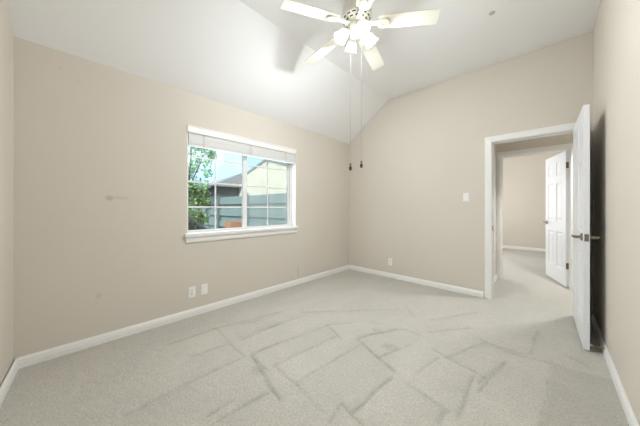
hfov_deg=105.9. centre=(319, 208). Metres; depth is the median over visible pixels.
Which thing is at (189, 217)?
handrail
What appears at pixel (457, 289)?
baseboard
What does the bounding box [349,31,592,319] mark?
wall
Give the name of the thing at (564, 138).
wall
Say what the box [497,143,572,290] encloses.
door frame
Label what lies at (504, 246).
baseboard
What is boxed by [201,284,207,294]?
wall jack
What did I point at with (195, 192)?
bush
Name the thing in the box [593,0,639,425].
wall
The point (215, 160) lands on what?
grille
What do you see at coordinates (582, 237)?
door
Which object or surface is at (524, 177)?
wall
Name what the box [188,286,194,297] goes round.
power outlet
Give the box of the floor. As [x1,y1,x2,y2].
[0,248,628,425]
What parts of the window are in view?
sash, frame, sash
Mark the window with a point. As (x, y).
(291, 168)
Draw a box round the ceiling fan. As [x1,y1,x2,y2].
[280,0,439,170]
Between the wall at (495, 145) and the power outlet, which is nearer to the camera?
the power outlet
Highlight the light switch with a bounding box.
[463,193,468,200]
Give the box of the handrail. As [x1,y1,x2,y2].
[188,216,206,229]
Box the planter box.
[225,221,241,227]
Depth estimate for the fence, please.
8.56 m
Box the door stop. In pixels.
[590,344,603,349]
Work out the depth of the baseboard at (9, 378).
1.59 m
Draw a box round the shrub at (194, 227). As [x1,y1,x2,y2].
[188,219,201,229]
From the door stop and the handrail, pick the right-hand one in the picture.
the door stop
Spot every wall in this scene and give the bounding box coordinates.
[0,0,13,386]
[14,37,348,360]
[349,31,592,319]
[494,144,496,275]
[497,133,572,152]
[503,151,563,248]
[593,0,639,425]
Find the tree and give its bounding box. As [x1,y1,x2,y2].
[188,146,216,216]
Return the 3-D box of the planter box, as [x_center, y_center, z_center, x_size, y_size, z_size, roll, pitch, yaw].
[-2.580,0.937,7.200,0.364,1.087,0.364,0,0,44]
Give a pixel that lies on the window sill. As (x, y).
(241, 233)
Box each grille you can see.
[188,151,241,227]
[247,160,286,224]
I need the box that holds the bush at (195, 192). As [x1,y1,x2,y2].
[188,182,210,224]
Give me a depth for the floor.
1.78 m
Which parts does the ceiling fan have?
blade, blade, lamp shade, pull chain, lamp shade, lamp shade, blade, lamp shade, blade, blade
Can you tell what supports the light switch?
attached to the wall at (423, 149)
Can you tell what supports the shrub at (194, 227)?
on the ground
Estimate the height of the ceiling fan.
1.530 m
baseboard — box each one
[0,358,18,406]
[15,265,348,368]
[349,265,483,297]
[503,245,545,251]
[591,314,638,425]
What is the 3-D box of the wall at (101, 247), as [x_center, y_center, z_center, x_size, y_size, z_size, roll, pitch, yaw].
[-0.986,0.111,3.202,0.160,2.740,4.592,0,0,44]
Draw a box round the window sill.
[184,226,298,242]
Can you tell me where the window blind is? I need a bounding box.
[187,124,295,163]
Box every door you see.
[543,151,568,286]
[571,104,599,350]
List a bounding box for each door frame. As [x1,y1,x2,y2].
[485,122,575,299]
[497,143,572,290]
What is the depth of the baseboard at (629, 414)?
1.58 m
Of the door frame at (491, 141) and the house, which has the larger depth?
the house
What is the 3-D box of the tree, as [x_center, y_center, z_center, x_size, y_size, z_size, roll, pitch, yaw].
[-5.092,-1.049,9.896,2.178,5.067,0.998,0,0,-4]
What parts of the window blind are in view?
rail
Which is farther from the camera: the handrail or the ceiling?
the handrail
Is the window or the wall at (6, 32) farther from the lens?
the window
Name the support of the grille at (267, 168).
attached to the window
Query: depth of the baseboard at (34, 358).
2.35 m
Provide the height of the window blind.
0.215 m
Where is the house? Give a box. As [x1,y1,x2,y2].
[198,159,286,198]
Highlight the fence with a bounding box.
[191,193,286,228]
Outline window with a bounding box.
[187,132,295,233]
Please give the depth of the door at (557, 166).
3.83 m
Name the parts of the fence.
post, post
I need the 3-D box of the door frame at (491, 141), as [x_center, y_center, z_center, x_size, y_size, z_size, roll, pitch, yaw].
[2.547,0.130,2.905,0.926,2.122,0.149,0,0,44]
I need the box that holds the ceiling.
[7,0,599,143]

